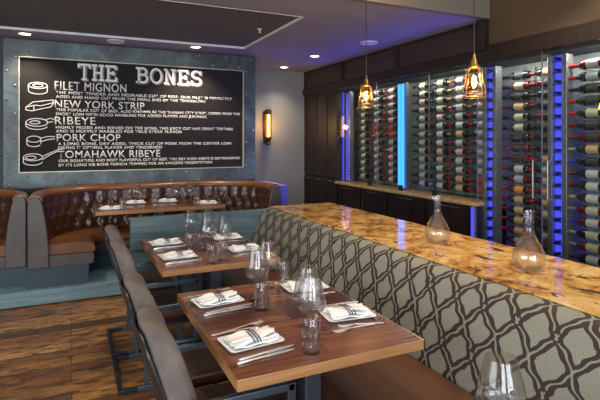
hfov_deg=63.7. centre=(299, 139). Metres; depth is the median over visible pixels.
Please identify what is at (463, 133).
wine bottle
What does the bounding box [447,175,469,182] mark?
wine bottle
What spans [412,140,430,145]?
wine bottle
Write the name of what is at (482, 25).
trim
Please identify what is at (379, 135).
wine bottle
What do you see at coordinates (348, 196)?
base cabinet
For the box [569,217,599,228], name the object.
wine bottle
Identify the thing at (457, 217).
base cabinet
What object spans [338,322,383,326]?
fork
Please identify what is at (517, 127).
wine bottle
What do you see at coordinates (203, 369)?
dining chair
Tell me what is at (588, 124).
wine bottle
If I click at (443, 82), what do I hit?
wine bottle
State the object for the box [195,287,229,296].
fork
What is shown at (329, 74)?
panel
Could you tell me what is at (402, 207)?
base cabinet
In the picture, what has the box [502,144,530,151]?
wine bottle
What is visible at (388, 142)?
wine bottle
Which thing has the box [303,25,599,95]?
trim
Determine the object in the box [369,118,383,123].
wine bottle
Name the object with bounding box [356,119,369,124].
wine bottle
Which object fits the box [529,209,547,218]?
wine bottle
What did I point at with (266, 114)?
wall sconce
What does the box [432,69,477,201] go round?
glass screen
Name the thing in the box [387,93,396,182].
wine rack
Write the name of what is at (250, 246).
folded napkin
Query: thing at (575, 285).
countertop
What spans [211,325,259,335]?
fork
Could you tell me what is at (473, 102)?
wine rack
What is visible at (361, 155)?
wine bottle
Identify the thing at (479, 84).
wine bottle
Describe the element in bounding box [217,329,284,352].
square plate
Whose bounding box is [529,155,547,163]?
wine bottle
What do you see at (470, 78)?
wine bottle
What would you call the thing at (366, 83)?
pendant lamp
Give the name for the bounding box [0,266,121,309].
platform
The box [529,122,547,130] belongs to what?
wine bottle
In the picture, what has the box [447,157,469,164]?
wine bottle
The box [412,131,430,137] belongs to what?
wine bottle
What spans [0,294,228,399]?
floor
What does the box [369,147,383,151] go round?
wine bottle
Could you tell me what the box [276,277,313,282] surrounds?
table knife
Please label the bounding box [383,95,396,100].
wine bottle
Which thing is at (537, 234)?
wine bottle
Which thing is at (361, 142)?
wine bottle
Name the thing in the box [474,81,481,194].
wine rack
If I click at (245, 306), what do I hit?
table knife
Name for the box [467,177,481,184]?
wine bottle
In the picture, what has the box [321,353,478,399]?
seat cushion
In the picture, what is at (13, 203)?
booth
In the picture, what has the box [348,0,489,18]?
trim
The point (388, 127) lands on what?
wine bottle
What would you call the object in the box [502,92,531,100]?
wine bottle
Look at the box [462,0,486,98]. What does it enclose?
pendant lamp
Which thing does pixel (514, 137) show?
wine bottle
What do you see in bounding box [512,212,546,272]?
glass decanter
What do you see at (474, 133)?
wine bottle
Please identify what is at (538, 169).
wine bottle
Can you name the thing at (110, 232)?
dining chair
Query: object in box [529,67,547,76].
wine bottle
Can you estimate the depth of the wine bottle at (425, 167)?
5.66 m
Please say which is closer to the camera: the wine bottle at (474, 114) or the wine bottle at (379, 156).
the wine bottle at (474, 114)
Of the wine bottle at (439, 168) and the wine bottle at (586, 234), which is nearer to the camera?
the wine bottle at (586, 234)
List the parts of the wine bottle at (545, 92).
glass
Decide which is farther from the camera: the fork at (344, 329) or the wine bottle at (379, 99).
the wine bottle at (379, 99)
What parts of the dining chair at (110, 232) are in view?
backrest, frame, frame, seat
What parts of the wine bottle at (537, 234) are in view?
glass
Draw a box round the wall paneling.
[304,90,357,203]
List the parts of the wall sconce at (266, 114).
plate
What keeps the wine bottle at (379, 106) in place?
in the wine rack at (383, 103)
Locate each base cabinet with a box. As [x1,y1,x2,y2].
[338,184,360,209]
[361,188,388,215]
[388,193,426,225]
[426,199,505,244]
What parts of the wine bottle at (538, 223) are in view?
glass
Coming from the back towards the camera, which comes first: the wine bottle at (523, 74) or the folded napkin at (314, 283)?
the wine bottle at (523, 74)
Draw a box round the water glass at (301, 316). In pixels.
[301,316,320,351]
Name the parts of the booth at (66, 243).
panel, seat rail, panel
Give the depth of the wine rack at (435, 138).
5.70 m
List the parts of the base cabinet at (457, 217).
door, door, light panel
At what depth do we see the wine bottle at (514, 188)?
4.44 m
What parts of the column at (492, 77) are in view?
lit panel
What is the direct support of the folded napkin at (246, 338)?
on the square plate at (223, 342)
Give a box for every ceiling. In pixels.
[0,0,479,71]
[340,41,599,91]
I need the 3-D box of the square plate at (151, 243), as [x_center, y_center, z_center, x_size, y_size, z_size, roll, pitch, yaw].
[-1.003,0.773,3.619,0.226,0.013,0.160,0,0,-28]
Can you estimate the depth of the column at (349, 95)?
6.99 m
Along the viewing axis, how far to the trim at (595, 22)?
3.96 m
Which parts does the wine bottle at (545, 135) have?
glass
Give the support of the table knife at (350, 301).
on the dining table at (358, 345)
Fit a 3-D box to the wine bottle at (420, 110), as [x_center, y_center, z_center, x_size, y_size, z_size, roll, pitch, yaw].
[1.436,-0.349,5.725,0.077,0.077,0.294,0,0,-25]
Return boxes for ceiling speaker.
[107,39,124,43]
[360,41,377,44]
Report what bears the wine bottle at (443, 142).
in the wine rack at (453, 76)
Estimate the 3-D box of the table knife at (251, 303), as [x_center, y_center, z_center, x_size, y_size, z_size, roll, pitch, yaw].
[-0.326,0.776,2.229,0.233,0.007,0.019,0,0,-34]
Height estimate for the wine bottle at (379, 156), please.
0.077 m
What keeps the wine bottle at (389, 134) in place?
in the wine rack at (392, 93)
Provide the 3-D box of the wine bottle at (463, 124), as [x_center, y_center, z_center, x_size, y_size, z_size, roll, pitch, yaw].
[1.692,-0.159,5.183,0.077,0.077,0.294,0,0,-25]
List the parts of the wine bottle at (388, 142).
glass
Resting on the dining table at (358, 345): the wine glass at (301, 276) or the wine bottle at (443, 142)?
the wine glass at (301, 276)
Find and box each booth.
[0,189,27,288]
[27,180,280,289]
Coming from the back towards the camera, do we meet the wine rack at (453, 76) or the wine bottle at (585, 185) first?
the wine rack at (453, 76)
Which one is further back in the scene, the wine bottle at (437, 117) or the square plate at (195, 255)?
the wine bottle at (437, 117)
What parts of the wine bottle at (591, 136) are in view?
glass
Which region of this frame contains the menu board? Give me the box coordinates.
[3,38,254,188]
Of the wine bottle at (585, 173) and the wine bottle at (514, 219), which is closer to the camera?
the wine bottle at (585, 173)
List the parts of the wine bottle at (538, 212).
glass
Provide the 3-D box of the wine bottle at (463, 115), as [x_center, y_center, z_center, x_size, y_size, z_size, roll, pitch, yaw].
[1.692,-0.254,5.183,0.077,0.077,0.294,0,0,-25]
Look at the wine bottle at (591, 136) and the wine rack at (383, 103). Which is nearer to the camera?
the wine bottle at (591, 136)
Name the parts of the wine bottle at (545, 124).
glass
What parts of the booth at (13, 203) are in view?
seat rail, panel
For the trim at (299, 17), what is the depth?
5.28 m
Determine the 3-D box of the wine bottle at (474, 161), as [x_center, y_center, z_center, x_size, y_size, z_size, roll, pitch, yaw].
[1.821,0.224,4.911,0.077,0.077,0.294,0,0,-25]
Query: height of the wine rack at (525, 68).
1.809 m
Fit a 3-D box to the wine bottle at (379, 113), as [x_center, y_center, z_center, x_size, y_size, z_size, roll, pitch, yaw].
[1.034,-0.349,6.575,0.077,0.077,0.294,0,0,-25]
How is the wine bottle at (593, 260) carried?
attached to the wine rack at (595, 65)
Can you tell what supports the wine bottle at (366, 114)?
in the wine rack at (370, 111)
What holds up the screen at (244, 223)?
on the floor
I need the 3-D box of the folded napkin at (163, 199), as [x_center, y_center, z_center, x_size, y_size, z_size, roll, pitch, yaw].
[-1.565,0.706,5.698,0.196,0.037,0.127,0,0,-22]
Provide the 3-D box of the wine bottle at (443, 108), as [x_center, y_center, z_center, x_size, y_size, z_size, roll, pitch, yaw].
[1.564,-0.349,5.454,0.077,0.077,0.294,0,0,-25]
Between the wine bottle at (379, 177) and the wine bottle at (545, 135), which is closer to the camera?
the wine bottle at (545, 135)
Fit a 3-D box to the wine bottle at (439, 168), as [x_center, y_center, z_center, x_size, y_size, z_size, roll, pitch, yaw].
[1.564,0.319,5.454,0.077,0.077,0.294,0,0,-25]
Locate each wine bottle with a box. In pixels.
[356,92,369,97]
[356,99,369,103]
[356,106,369,110]
[356,112,369,117]
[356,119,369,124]
[356,126,369,131]
[356,133,369,137]
[356,140,369,144]
[356,146,369,151]
[356,153,369,158]
[356,160,369,164]
[356,166,369,171]
[356,173,369,178]
[369,97,383,102]
[369,104,383,109]
[369,111,383,116]
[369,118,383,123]
[369,125,383,130]
[369,132,383,137]
[369,140,383,144]
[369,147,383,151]
[369,154,383,158]
[369,161,383,166]
[369,168,383,173]
[369,175,383,180]
[370,90,383,95]
[383,87,396,93]
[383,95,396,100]
[383,102,396,108]
[383,110,396,115]
[383,117,396,122]
[383,125,396,130]
[383,132,396,137]
[383,140,396,145]
[383,147,396,152]
[383,154,396,159]
[383,162,396,167]
[383,169,396,174]
[383,176,396,182]
[412,82,430,89]
[412,90,430,97]
[412,98,430,105]
[412,107,430,113]
[412,115,430,121]
[412,123,430,129]
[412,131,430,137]
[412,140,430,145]
[412,148,430,153]
[412,156,430,161]
[412,164,430,170]
[412,172,430,178]
[412,180,430,186]
[430,79,449,86]
[430,88,449,95]
[430,96,448,103]
[430,105,448,111]
[430,114,449,120]
[430,122,448,128]
[430,131,448,137]
[430,139,449,145]
[430,148,448,154]
[430,156,448,163]
[430,165,449,171]
[430,173,448,180]
[430,182,448,189]
[447,76,469,83]
[447,85,469,92]
[447,94,469,101]
[447,103,469,110]
[447,112,469,119]
[447,121,469,128]
[447,130,468,137]
[447,139,469,146]
[447,148,469,155]
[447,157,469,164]
[447,166,469,173]
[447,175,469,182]
[447,184,469,191]
[467,73,481,80]
[467,83,481,90]
[467,92,481,99]
[467,102,481,108]
[467,111,481,118]
[467,121,481,127]
[467,130,481,137]
[467,139,481,146]
[467,149,481,155]
[467,158,481,165]
[467,168,481,174]
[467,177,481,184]
[467,186,481,193]
[502,70,531,80]
[502,81,530,90]
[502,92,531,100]
[502,102,530,110]
[502,113,531,120]
[502,123,530,131]
[502,134,530,141]
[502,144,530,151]
[502,154,530,162]
[502,164,531,172]
[502,175,530,183]
[502,185,531,193]
[502,195,530,204]
[502,205,531,215]
[502,215,531,225]
[502,226,531,236]
[502,236,531,246]
[528,89,547,97]
[528,111,547,119]
[528,144,547,152]
[528,166,546,174]
[528,188,546,196]
[528,220,547,229]
[528,242,547,251]
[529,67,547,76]
[529,78,547,87]
[529,100,547,108]
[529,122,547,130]
[529,133,547,141]
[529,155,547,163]
[529,177,546,185]
[529,198,547,207]
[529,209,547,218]
[529,231,547,240]
[569,58,599,68]
[569,70,599,81]
[569,83,599,93]
[569,95,599,105]
[569,107,599,117]
[569,120,599,129]
[569,132,599,141]
[569,145,599,154]
[569,157,599,166]
[569,169,599,179]
[569,181,599,191]
[569,193,599,204]
[569,205,599,216]
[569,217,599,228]
[569,229,599,241]
[569,241,599,253]
[569,253,599,266]
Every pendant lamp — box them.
[358,0,374,107]
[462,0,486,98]
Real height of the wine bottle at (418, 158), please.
0.077 m
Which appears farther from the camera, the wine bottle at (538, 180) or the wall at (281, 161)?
the wall at (281, 161)
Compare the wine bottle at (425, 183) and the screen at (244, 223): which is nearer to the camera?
the screen at (244, 223)
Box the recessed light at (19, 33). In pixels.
[17,32,32,35]
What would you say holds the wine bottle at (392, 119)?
in the wine rack at (392, 93)
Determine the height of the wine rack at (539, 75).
1.809 m
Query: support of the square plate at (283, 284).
on the dining table at (358, 345)
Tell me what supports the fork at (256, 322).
on the dining table at (358, 345)
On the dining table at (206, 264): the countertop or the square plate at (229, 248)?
the square plate at (229, 248)
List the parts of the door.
handle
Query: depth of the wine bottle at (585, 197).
3.76 m
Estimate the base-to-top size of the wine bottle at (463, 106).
0.077 m
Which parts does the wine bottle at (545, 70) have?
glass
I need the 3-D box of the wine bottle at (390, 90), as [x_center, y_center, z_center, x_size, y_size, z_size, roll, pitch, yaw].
[1.175,-0.636,6.277,0.077,0.077,0.294,0,0,-25]
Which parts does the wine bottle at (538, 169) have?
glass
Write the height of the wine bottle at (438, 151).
0.077 m
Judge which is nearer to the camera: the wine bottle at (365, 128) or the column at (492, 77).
the column at (492, 77)
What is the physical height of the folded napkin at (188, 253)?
0.037 m
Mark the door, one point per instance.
(533, 197)
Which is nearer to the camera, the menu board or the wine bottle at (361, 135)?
the menu board
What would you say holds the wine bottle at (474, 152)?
in the wine rack at (478, 81)
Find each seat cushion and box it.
[0,239,4,255]
[49,225,129,254]
[203,265,288,287]
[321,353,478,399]
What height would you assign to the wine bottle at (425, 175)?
0.077 m
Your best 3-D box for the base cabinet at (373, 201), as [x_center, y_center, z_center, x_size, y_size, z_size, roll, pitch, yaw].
[1.162,1.087,6.389,0.517,0.885,0.600,0,0,-25]
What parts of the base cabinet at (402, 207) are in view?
door, door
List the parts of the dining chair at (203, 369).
backrest, frame, frame, seat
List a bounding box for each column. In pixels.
[342,93,345,180]
[346,91,353,181]
[397,82,408,189]
[482,66,501,243]
[548,54,572,260]
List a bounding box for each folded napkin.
[101,205,120,209]
[127,200,144,203]
[151,238,180,244]
[159,198,175,201]
[163,250,194,258]
[194,290,239,305]
[198,200,216,203]
[213,233,240,238]
[222,326,278,348]
[230,243,259,250]
[285,278,325,290]
[323,303,371,319]
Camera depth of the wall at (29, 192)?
5.38 m
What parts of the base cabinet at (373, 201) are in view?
door, door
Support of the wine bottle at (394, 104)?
in the wine rack at (392, 93)
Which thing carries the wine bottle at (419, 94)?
in the wine rack at (435, 138)
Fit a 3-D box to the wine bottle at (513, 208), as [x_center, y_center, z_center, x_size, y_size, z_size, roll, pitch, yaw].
[2.014,0.648,4.502,0.077,0.077,0.294,0,0,-25]
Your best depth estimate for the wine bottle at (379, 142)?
6.48 m
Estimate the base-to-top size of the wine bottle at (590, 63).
0.077 m
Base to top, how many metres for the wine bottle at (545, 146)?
0.077 m
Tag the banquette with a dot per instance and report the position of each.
(461, 318)
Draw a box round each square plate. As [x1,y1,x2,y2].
[149,241,182,246]
[159,254,197,260]
[191,294,244,307]
[211,236,242,240]
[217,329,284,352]
[227,247,262,252]
[280,283,328,292]
[318,305,376,321]
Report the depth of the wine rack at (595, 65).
3.79 m
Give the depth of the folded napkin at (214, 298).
2.30 m
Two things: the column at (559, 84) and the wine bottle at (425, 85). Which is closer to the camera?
the column at (559, 84)
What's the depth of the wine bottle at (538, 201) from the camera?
4.24 m
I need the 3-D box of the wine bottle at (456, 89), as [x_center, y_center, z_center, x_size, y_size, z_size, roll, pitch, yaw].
[1.692,-0.540,5.183,0.077,0.077,0.294,0,0,-25]
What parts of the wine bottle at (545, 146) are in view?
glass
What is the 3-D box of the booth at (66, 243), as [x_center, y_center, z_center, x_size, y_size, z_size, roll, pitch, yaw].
[-1.573,0.955,5.498,2.607,0.860,1.106,0,0,-25]
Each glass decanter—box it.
[424,200,449,244]
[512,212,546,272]
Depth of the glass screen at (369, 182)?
6.22 m
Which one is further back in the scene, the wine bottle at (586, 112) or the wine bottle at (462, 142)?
the wine bottle at (462, 142)
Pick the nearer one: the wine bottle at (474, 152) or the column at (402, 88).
the wine bottle at (474, 152)
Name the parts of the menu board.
panel, trim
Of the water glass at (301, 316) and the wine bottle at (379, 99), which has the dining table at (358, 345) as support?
the water glass at (301, 316)
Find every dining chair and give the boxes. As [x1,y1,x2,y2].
[101,225,178,357]
[106,238,199,395]
[119,272,229,399]
[131,306,295,399]
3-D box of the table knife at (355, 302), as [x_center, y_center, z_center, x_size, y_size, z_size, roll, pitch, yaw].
[0.160,0.776,2.253,0.233,0.007,0.019,0,0,-22]
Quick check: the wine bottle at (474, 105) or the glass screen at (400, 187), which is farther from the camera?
the glass screen at (400, 187)
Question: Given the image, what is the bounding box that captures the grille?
[108,40,122,42]
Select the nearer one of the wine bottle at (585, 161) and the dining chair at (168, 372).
the dining chair at (168, 372)
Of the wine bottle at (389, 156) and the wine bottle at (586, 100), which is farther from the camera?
the wine bottle at (389, 156)
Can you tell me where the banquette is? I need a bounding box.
[203,207,599,399]
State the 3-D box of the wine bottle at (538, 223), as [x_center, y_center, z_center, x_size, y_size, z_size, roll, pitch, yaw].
[2.141,0.744,4.234,0.077,0.077,0.294,0,0,-25]
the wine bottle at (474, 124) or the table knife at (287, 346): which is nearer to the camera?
the table knife at (287, 346)
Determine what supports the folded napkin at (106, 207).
on the square plate
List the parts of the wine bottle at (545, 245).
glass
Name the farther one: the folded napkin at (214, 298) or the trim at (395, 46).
the trim at (395, 46)
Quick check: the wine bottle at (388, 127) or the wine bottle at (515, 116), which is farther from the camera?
the wine bottle at (388, 127)
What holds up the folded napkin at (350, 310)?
on the square plate at (329, 319)
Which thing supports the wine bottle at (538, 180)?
in the wine rack at (539, 75)
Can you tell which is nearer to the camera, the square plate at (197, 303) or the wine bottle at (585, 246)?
the square plate at (197, 303)
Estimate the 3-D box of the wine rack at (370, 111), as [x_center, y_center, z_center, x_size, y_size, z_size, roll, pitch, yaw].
[0.958,-0.066,6.865,0.196,1.332,0.121,0,0,-25]
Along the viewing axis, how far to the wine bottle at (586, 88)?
3.76 m
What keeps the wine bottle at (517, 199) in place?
in the wine rack at (525, 68)
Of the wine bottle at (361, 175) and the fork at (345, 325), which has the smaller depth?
the fork at (345, 325)
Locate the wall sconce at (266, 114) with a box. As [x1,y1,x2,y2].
[263,109,271,144]
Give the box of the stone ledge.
[335,180,505,206]
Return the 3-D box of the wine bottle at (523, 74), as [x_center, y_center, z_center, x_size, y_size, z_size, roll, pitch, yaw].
[2.014,-0.594,4.502,0.077,0.077,0.294,0,0,-25]
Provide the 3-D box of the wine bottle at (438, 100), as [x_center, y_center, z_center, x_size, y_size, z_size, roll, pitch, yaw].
[1.564,-0.445,5.454,0.077,0.077,0.294,0,0,-25]
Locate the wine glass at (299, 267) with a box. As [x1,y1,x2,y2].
[294,267,321,323]
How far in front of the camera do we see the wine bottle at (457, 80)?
5.12 m
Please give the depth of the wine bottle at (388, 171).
6.21 m
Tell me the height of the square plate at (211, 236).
0.013 m
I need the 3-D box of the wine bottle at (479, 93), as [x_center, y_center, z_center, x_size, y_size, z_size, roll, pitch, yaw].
[1.821,-0.445,4.911,0.077,0.077,0.294,0,0,-25]
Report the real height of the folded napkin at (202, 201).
0.037 m
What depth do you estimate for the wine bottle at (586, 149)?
3.75 m
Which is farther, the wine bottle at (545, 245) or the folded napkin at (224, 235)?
the wine bottle at (545, 245)
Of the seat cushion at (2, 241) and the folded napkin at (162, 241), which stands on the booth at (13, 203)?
the seat cushion at (2, 241)
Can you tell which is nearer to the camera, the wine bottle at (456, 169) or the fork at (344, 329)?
the fork at (344, 329)
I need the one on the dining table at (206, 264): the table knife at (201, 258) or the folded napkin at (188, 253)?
the table knife at (201, 258)
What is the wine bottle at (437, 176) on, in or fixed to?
in the wine rack at (453, 76)
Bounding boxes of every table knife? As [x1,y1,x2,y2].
[165,260,197,264]
[167,258,201,262]
[204,306,250,315]
[206,303,251,313]
[237,348,294,364]
[238,344,293,360]
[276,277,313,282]
[312,301,357,307]
[312,302,356,309]
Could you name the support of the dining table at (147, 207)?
on the platform
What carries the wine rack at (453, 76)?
on the stone ledge
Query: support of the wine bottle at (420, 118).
in the wine rack at (435, 138)
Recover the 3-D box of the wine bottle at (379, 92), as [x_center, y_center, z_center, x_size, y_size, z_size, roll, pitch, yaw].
[1.034,-0.636,6.575,0.077,0.077,0.294,0,0,-25]
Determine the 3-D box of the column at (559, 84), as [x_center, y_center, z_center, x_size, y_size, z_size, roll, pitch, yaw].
[2.152,0.390,4.001,0.090,2.180,0.175,0,0,-25]
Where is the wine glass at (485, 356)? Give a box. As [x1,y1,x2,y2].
[476,356,526,399]
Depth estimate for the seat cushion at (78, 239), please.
4.96 m
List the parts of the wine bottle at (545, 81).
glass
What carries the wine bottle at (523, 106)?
in the wine rack at (525, 68)
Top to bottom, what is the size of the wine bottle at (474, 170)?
0.077 m
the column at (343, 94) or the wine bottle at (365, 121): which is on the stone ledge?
the column at (343, 94)
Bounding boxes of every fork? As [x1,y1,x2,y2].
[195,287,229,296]
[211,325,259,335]
[221,320,261,332]
[294,293,327,299]
[297,291,334,295]
[333,323,374,332]
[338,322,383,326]
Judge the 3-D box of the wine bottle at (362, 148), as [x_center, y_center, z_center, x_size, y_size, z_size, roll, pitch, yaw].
[0.893,0.128,6.873,0.077,0.077,0.294,0,0,-25]
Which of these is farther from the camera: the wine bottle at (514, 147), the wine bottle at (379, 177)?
the wine bottle at (379, 177)
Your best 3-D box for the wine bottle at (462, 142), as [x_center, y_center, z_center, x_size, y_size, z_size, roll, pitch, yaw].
[1.692,0.033,5.183,0.077,0.077,0.294,0,0,-25]
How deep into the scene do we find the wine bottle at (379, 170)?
6.48 m
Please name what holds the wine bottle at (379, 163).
in the wine rack at (383, 103)
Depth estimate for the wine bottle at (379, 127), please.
6.48 m
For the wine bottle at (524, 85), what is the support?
in the wine rack at (525, 68)
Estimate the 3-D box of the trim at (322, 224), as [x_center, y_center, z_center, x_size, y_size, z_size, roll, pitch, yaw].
[0.999,0.663,2.679,0.565,0.043,4.590,0,0,-25]
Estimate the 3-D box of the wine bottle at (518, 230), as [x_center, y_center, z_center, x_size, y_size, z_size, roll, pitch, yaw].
[2.014,0.839,4.502,0.077,0.077,0.294,0,0,-25]
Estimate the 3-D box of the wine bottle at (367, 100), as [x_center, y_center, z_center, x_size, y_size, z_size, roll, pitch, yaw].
[0.893,-0.540,6.873,0.077,0.077,0.294,0,0,-25]
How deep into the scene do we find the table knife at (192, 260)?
3.05 m
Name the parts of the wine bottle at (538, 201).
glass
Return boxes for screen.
[129,209,263,320]
[338,82,376,186]
[387,72,429,194]
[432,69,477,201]
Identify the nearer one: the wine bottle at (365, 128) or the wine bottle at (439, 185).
the wine bottle at (439, 185)
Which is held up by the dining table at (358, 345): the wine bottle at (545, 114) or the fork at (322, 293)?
the fork at (322, 293)
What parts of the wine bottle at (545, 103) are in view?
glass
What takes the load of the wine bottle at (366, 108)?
in the wine rack at (370, 111)
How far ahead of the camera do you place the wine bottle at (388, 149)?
6.21 m
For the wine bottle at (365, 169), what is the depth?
6.79 m
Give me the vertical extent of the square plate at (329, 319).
0.013 m
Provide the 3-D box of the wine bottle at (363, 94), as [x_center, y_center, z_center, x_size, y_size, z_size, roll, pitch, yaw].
[0.893,-0.636,6.873,0.077,0.077,0.294,0,0,-25]
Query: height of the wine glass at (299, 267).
0.249 m
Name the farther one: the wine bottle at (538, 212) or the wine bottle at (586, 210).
the wine bottle at (538, 212)
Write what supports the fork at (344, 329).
on the dining table at (358, 345)
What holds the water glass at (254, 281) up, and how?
on the dining table at (358, 345)
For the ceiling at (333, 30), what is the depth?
4.86 m
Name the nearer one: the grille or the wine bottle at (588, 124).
the wine bottle at (588, 124)
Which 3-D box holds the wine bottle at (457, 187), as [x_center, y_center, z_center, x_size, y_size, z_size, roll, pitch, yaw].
[1.692,0.510,5.183,0.077,0.077,0.294,0,0,-25]
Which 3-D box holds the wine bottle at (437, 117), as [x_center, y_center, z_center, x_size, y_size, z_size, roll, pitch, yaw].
[1.564,-0.254,5.454,0.077,0.077,0.294,0,0,-25]
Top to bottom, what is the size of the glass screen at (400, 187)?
1.346 m
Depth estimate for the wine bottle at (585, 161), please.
3.76 m
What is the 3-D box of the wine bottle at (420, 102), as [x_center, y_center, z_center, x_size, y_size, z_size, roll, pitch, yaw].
[1.436,-0.445,5.725,0.077,0.077,0.294,0,0,-25]
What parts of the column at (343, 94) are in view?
lit panel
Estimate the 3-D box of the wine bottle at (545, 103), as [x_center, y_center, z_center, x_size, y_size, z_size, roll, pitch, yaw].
[2.141,-0.307,4.234,0.077,0.077,0.294,0,0,-25]
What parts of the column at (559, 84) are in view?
lit panel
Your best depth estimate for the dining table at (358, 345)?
1.92 m
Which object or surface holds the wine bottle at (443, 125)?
in the wine rack at (453, 76)
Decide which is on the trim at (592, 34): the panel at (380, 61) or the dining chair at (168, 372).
the panel at (380, 61)
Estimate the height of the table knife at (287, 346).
0.007 m
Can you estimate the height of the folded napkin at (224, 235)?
0.037 m
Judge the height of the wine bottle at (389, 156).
0.077 m
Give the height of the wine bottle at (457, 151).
0.077 m
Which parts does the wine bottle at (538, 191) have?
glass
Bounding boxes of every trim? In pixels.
[0,0,303,48]
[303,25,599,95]
[322,224,599,317]
[340,45,397,81]
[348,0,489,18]
[476,18,488,51]
[487,19,599,49]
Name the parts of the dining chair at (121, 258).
backrest, frame, frame, seat, seat frame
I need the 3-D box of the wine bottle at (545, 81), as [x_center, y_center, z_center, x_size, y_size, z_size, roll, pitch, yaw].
[2.141,-0.498,4.234,0.077,0.077,0.294,0,0,-25]
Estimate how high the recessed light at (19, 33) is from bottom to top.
0.010 m
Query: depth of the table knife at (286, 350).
1.73 m
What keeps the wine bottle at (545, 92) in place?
in the wine rack at (539, 75)
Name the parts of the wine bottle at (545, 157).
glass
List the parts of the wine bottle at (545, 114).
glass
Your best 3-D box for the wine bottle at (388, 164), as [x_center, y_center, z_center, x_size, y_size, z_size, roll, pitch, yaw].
[1.175,0.319,6.277,0.077,0.077,0.294,0,0,-25]
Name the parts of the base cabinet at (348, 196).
door, door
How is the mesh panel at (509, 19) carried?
on the trim at (595, 22)
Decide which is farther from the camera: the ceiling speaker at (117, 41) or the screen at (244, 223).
the ceiling speaker at (117, 41)
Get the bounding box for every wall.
[0,37,254,197]
[255,69,305,204]
[262,181,287,204]
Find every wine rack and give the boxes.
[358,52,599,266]
[359,89,375,181]
[372,87,388,183]
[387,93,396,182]
[417,79,436,189]
[434,76,454,192]
[453,73,474,195]
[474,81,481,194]
[511,66,535,251]
[539,75,547,251]
[582,65,599,267]
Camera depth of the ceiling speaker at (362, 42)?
5.62 m
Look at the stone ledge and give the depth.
5.49 m
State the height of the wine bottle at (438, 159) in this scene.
0.077 m
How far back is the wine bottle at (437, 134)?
5.38 m
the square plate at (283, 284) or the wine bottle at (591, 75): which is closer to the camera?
the square plate at (283, 284)
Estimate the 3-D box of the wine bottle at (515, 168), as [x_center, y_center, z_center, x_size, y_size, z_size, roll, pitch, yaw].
[2.014,0.266,4.502,0.077,0.077,0.294,0,0,-25]
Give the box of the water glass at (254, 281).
[254,281,269,308]
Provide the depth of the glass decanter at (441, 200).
2.94 m
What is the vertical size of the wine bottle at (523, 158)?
0.077 m
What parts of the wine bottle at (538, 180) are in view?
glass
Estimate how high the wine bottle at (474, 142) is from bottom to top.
0.077 m
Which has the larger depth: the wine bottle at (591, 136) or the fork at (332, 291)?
the wine bottle at (591, 136)
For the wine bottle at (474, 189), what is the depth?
4.91 m
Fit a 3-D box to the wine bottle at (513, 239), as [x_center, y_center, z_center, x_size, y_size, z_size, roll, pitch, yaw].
[2.014,0.934,4.502,0.077,0.077,0.294,0,0,-25]
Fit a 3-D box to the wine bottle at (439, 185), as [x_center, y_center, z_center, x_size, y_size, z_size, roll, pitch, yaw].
[1.564,0.510,5.454,0.077,0.077,0.294,0,0,-25]
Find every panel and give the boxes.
[304,62,339,88]
[343,47,393,80]
[398,23,475,68]
[489,0,599,43]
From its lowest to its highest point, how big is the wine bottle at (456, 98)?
0.077 m
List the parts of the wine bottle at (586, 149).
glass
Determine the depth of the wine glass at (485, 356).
1.19 m
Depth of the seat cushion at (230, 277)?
3.73 m
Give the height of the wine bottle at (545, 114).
0.077 m
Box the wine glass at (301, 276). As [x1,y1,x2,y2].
[296,276,325,336]
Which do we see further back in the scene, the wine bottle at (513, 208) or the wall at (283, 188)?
the wall at (283, 188)
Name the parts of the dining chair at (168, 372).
backrest, frame, seat, frame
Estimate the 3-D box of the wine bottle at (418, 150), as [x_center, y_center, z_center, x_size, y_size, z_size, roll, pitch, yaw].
[1.436,0.128,5.725,0.077,0.077,0.294,0,0,-25]
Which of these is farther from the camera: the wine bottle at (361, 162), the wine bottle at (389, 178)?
the wine bottle at (361, 162)
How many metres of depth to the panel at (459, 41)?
5.17 m
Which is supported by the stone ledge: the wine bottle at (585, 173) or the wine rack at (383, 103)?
the wine rack at (383, 103)
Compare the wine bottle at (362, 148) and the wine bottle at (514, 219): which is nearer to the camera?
the wine bottle at (514, 219)
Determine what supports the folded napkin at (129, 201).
on the square plate
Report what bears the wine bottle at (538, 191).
in the wine rack at (539, 75)
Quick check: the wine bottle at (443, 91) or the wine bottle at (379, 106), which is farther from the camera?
the wine bottle at (379, 106)
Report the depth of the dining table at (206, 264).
3.23 m
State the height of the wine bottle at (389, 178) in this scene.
0.077 m
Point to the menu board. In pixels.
(74, 114)
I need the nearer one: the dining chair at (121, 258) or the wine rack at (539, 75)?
the dining chair at (121, 258)
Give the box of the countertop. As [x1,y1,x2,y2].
[271,202,599,316]
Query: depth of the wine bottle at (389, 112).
6.22 m
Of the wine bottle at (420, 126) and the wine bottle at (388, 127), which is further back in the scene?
the wine bottle at (388, 127)
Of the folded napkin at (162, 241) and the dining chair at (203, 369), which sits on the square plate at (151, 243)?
the folded napkin at (162, 241)
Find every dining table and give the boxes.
[93,198,224,215]
[141,232,279,340]
[177,276,423,399]
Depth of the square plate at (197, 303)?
2.28 m
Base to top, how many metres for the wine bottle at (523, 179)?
0.077 m

